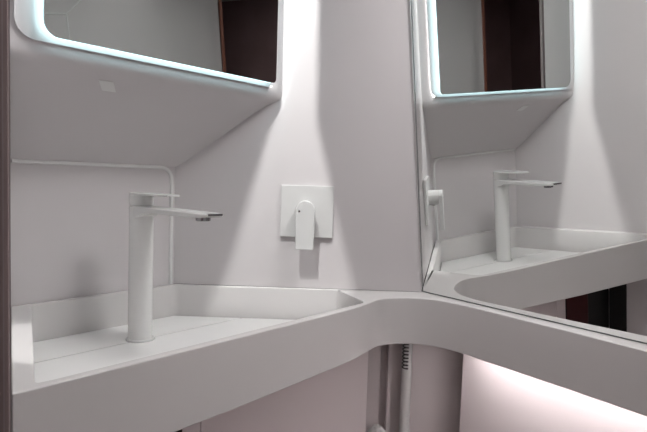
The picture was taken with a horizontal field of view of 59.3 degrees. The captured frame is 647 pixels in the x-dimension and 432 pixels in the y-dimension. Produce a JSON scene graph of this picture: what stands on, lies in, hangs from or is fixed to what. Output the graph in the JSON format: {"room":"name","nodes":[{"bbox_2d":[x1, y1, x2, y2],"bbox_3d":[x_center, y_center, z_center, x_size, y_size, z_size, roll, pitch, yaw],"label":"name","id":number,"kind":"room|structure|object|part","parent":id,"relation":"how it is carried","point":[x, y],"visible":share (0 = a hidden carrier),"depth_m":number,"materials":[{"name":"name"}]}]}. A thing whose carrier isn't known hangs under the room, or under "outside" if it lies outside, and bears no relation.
{"room":"bathroom","nodes":[
{"label":"bathroom","id":0,"kind":"room"},
{"bbox_2d":[10,160,174,431],"bbox_3d":[-0.462,0.021,1.155,0.040,1.970,0.345,5,5,40],"label":"wall","id":1,"kind":"structure","parent":0,"point":[70,223],"depth_m":1.10,"materials":[{"name":"laminate"}]},
{"bbox_2d":[11,159,173,283],"bbox_3d":[-0.446,0.025,1.140,0.008,0.264,0.338,5,5,40],"label":"trim","id":2,"kind":"structure","parent":1,"relation":"attached to","point":[26,161],"depth_m":1.19,"materials":[{"name":"white paint"}]},
{"bbox_2d":[10,0,284,166],"bbox_3d":[-0.324,-0.526,1.071,0.205,0.856,0.562,5,5,40],"label":"upper cabinet","id":3,"kind":"object","parent":1,"relation":"attached to","point":[184,74],"visible":0.93,"depth_m":1.02,"materials":[{"name":"laminate"}]},
{"bbox_2d":[99,80,115,91],"bbox_3d":[-0.372,-0.224,0.979,0.018,0.014,0.041,5,5,40],"label":"sticker","id":4,"kind":"object","parent":3,"relation":"attached to","point":[105,85],"visible":1,"depth_m":0.98,"materials":[{"name":"white paper"}]},
{"bbox_2d":[43,0,277,82],"bbox_3d":[-0.247,-0.581,1.000,0.004,0.616,0.480,5,5,40],"label":"mirror glass","id":5,"kind":"object","parent":3,"relation":"attached to","point":[232,37],"depth_m":1.02,"materials":[{"name":"silver metal"}]},
{"bbox_2d":[173,0,421,291],"bbox_3d":[-0.011,-0.398,1.258,0.620,1.120,0.030,2,4,1],"label":"wall","id":6,"kind":"structure","parent":0,"point":[343,118],"depth_m":1.26,"materials":[{"name":"laminate"}]},
{"bbox_2d":[280,185,333,249],"bbox_3d":[-0.037,0.003,1.244,0.117,0.139,0.045,2,4,1],"label":"shower mixer","id":7,"kind":"object","parent":6,"relation":"attached to","point":[306,211],"visible":1,"depth_m":1.26,"materials":[{"name":"grey"}]},
{"bbox_3d":[-0.040,0.021,1.228,0.041,0.106,0.010,2,4,1],"label":"lever","id":8,"kind":"part","parent":7,"relation":"part of","materials":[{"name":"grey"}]},
{"bbox_2d":[365,344,462,431],"bbox_3d":[0.234,0.646,1.423,0.333,0.732,0.050,2,4,1],"label":"wall niche","id":9,"kind":"object","parent":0,"point":[436,377],"depth_m":1.38,"materials":[{"name":"laminate"}]},
{"bbox_2d":[368,424,385,431],"bbox_3d":[0.121,0.755,1.375,0.058,0.511,0.023,1,4,-4],"label":"shower","id":10,"kind":"object","parent":9,"relation":"attached to","point":[376,427],"visible":1,"depth_m":1.35,"materials":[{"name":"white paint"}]},
{"bbox_3d":[0.119,0.756,1.375,0.020,0.508,0.024,5,5,40],"label":"handle","id":11,"kind":"part","parent":10,"relation":"part of","materials":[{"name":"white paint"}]},
{"bbox_2d":[399,344,412,431],"bbox_3d":[0.185,0.647,1.367,0.025,0.730,0.045,4,4,28],"label":"shower hose","id":12,"kind":"object","parent":9,"relation":"attached to","point":[406,363],"visible":0.82,"depth_m":1.35,"materials":[{"name":"white paint"}]},
{"bbox_2d":[460,354,646,431],"bbox_3d":[0.657,0.686,0.871,0.039,0.749,1.128,-1,5,-37],"label":"wall panel","id":13,"kind":"object","parent":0,"point":[494,398],"depth_m":1.15,"materials":[{"name":"laminate"}]},
{"bbox_3d":[-0.470,0.042,0.813,0.470,1.970,0.218,5,5,40],"label":"wall","id":14,"kind":"structure","parent":0,"visible":0},
{"bbox_2d":[0,0,10,431],"bbox_3d":[-0.181,0.088,0.238,0.023,1.970,0.787,0,4,-24],"label":"door","id":15,"kind":"structure","parent":14,"relation":"in","point":[5,190],"depth_m":0.57,"materials":[{"name":"grey"}]},
{"bbox_3d":[-0.090,1.098,0.314,2.200,0.050,2.900,5,5,40],"label":"floor","id":16,"kind":"structure","parent":0,"visible":0},
{"bbox_2d":[182,352,367,431],"bbox_3d":[-0.114,0.650,1.178,0.110,0.731,0.515,5,5,40],"label":"wall panel","id":17,"kind":"object","parent":16,"relation":"on","point":[335,399],"visible":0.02,"depth_m":1.17,"materials":[{"name":"laminate"}]},
{"bbox_3d":[0.598,-0.299,0.769,1.200,1.218,0.395,5,5,40],"label":"wall","id":18,"kind":"structure","parent":0,"visible":0},
{"bbox_2d":[11,284,646,431],"bbox_3d":[0.251,0.254,0.871,1.650,0.115,0.784,3,4,15],"label":"countertop","id":19,"kind":"structure","parent":18,"relation":"attached to","point":[175,390],"depth_m":0.96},
{"bbox_2d":[33,316,239,362],"bbox_3d":[-0.373,0.232,1.133,0.114,0.006,0.444,5,5,40],"label":"board","id":20,"kind":"object","parent":19,"relation":"on","point":[50,349],"visible":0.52,"depth_m":1.08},
{"bbox_2d":[34,318,292,382],"bbox_3d":[-0.214,0.245,1.014,0.276,0.006,0.690,5,5,40],"label":"board","id":21,"kind":"object","parent":19,"relation":"on","point":[61,367],"visible":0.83,"depth_m":1.01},
{"bbox_2d":[126,192,222,342],"bbox_3d":[-0.272,0.112,1.010,0.244,0.299,0.052,5,5,40],"label":"faucet","id":22,"kind":"object","parent":19,"relation":"on","point":[142,212],"visible":0.98,"depth_m":1.05,"materials":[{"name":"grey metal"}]},
{"bbox_3d":[-0.310,-0.039,1.037,0.123,0.004,0.044,5,5,40],"label":"lever","id":23,"kind":"part","parent":22,"relation":"part of","materials":[{"name":"white paint"}]},
{"bbox_3d":[-0.259,0.000,0.995,0.216,0.025,0.043,5,5,40],"label":"spout","id":24,"kind":"part","parent":22,"relation":"part of","materials":[{"name":"white paint"}]},
{"bbox_2d":[410,0,646,343],"bbox_3d":[0.565,-0.347,0.752,0.085,1.117,1.278,-1,5,-37],"label":"wall mirror","id":25,"kind":"object","parent":18,"relation":"attached to","point":[530,116],"visible":1,"depth_m":1.02,"materials":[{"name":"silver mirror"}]}
]}

